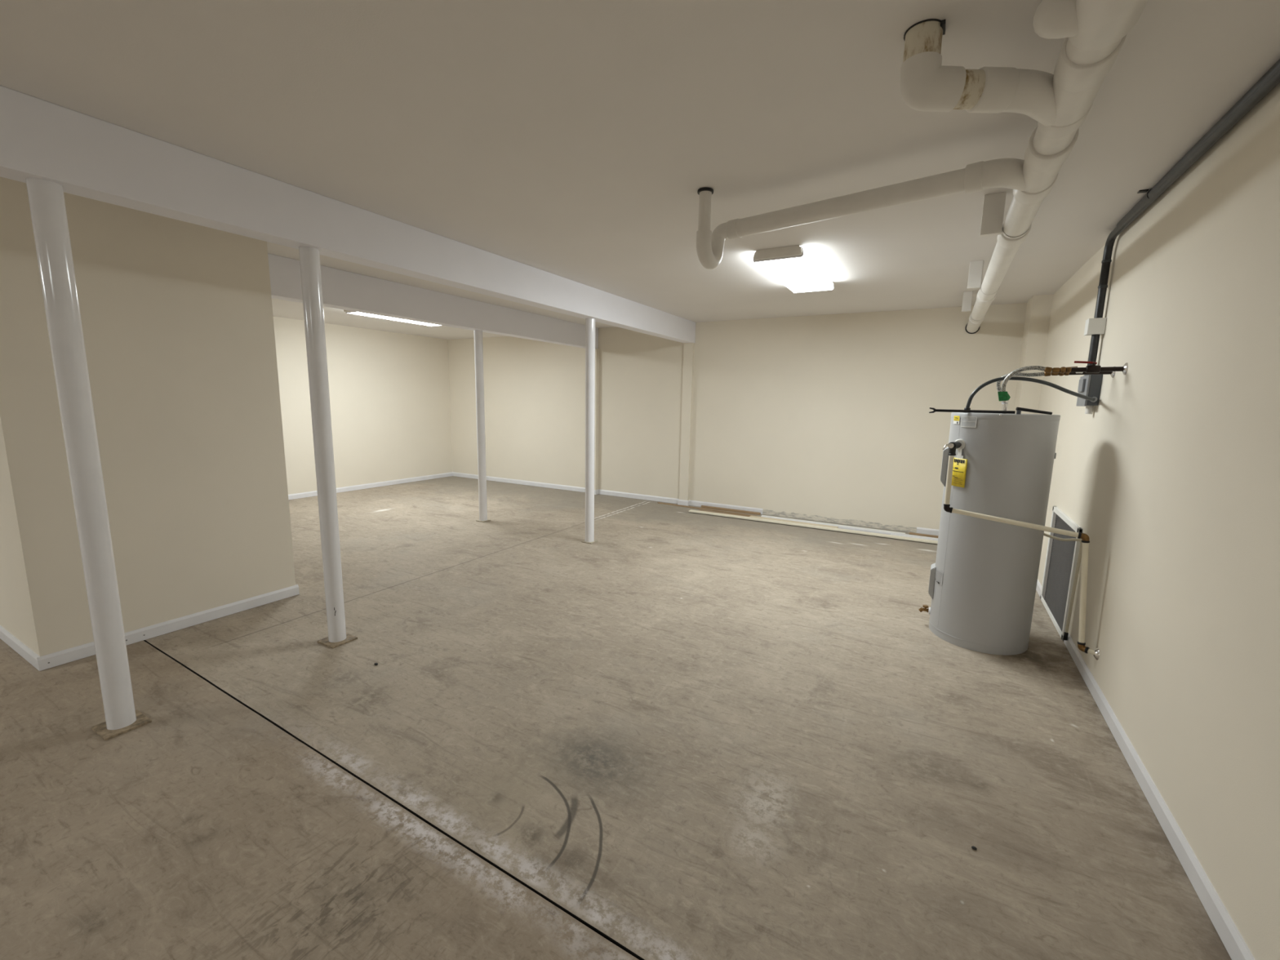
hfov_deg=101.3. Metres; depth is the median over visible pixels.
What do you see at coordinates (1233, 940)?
baseboard
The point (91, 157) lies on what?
beam
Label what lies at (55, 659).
baseboard
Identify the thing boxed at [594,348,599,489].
trim
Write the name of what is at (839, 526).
trim
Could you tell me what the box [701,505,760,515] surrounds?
trim
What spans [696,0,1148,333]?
drain pipe
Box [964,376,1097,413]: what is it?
cable
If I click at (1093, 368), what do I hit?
supply pipe
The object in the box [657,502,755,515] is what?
trim
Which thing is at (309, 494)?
baseboard
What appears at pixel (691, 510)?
trim
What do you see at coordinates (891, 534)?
trim
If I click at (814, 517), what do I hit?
trim
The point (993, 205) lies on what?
hanger
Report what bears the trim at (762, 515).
attached to the wall at (828, 415)
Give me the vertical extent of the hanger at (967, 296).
0.271 m
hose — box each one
[995,372,1051,404]
[997,365,1052,404]
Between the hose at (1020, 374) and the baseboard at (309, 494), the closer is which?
the hose at (1020, 374)
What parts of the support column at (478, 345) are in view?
plate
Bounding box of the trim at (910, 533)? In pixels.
[909,532,938,537]
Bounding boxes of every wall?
[273,316,453,494]
[448,302,1026,531]
[1037,82,1279,959]
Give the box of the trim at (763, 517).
[749,515,838,528]
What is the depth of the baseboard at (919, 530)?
8.04 m
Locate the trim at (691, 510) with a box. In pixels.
[688,509,937,543]
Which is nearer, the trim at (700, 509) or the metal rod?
the metal rod
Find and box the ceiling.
[0,0,1279,339]
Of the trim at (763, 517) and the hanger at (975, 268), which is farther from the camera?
the trim at (763, 517)
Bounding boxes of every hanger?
[961,291,985,321]
[967,260,999,295]
[979,191,1031,238]
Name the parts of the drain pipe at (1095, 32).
trap arm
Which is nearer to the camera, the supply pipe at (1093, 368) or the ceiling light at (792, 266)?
the supply pipe at (1093, 368)
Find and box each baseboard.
[0,584,299,671]
[288,471,453,499]
[453,471,938,535]
[1035,579,1255,959]
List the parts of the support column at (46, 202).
plate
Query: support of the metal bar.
attached to the water heater
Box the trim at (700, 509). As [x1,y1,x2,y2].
[698,509,749,516]
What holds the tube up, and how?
attached to the water heater
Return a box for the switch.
[1075,374,1102,413]
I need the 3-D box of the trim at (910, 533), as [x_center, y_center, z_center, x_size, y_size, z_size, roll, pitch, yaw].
[3.477,0.661,5.928,0.780,0.026,0.060,6,10,29]
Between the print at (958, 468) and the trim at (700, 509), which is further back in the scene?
the trim at (700, 509)
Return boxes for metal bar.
[1015,407,1052,414]
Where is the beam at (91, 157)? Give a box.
[0,85,695,342]
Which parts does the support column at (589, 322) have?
plate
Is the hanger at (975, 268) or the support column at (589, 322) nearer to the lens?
the hanger at (975, 268)
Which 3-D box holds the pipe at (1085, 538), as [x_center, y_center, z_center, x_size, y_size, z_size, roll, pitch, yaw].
[2.161,0.404,2.989,0.799,1.024,0.098,9,12,41]
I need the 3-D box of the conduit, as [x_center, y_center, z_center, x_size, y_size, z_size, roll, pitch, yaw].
[0.425,-0.495,-1.005,0.091,0.827,10.005,6,10,29]
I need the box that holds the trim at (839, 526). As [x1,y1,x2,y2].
[760,515,937,539]
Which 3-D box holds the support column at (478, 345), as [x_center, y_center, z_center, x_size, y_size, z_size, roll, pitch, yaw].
[-1.891,-0.614,6.238,0.124,2.252,0.120,6,10,29]
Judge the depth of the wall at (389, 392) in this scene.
8.38 m
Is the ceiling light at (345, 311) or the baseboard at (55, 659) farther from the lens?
the ceiling light at (345, 311)
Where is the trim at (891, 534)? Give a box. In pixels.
[890,533,937,540]
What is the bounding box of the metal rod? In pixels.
[928,407,1015,413]
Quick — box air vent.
[1040,506,1082,640]
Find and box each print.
[952,458,964,477]
[960,416,977,427]
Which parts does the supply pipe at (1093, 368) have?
red handle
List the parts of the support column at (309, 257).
plate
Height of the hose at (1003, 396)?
0.221 m
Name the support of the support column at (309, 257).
on the floor
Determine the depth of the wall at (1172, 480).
1.92 m
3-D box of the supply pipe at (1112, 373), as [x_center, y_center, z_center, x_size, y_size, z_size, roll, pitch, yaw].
[2.583,-0.630,3.067,0.285,0.067,0.066,6,10,29]
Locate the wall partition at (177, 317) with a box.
[0,177,295,656]
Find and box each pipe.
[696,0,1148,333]
[943,455,1099,660]
[1051,366,1115,377]
[1052,360,1128,374]
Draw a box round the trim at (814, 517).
[762,509,916,533]
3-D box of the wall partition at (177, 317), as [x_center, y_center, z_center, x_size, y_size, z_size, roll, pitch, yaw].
[-4.546,-0.495,4.119,3.825,2.561,1.300,6,10,29]
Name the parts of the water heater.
lever, yellow panel, lid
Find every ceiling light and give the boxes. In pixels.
[343,309,440,326]
[752,244,833,293]
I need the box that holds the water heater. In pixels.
[918,403,1060,655]
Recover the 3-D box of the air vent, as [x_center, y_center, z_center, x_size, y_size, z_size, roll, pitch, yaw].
[2.961,0.621,3.710,0.020,0.746,0.857,6,10,29]
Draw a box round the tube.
[1043,533,1082,640]
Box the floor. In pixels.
[0,475,1231,959]
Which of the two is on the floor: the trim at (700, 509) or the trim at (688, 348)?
the trim at (700, 509)
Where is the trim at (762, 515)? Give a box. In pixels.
[761,515,905,533]
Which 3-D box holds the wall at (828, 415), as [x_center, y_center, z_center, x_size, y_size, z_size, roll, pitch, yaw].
[0.314,-0.957,7.725,9.032,2.561,0.150,6,10,29]
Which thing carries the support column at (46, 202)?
on the floor
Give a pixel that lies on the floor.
(677, 733)
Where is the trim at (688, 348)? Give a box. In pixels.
[679,342,694,505]
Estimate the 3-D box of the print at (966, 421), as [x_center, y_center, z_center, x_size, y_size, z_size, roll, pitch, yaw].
[1.988,-0.352,3.178,0.005,0.064,0.105,-2,9,-18]
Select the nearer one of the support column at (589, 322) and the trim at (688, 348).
the support column at (589, 322)
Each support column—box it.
[25,177,151,740]
[298,246,357,648]
[473,329,490,522]
[581,317,597,543]
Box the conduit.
[1084,58,1279,365]
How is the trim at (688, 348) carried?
attached to the wall at (828, 415)
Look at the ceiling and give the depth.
1.99 m
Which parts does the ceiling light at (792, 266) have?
plate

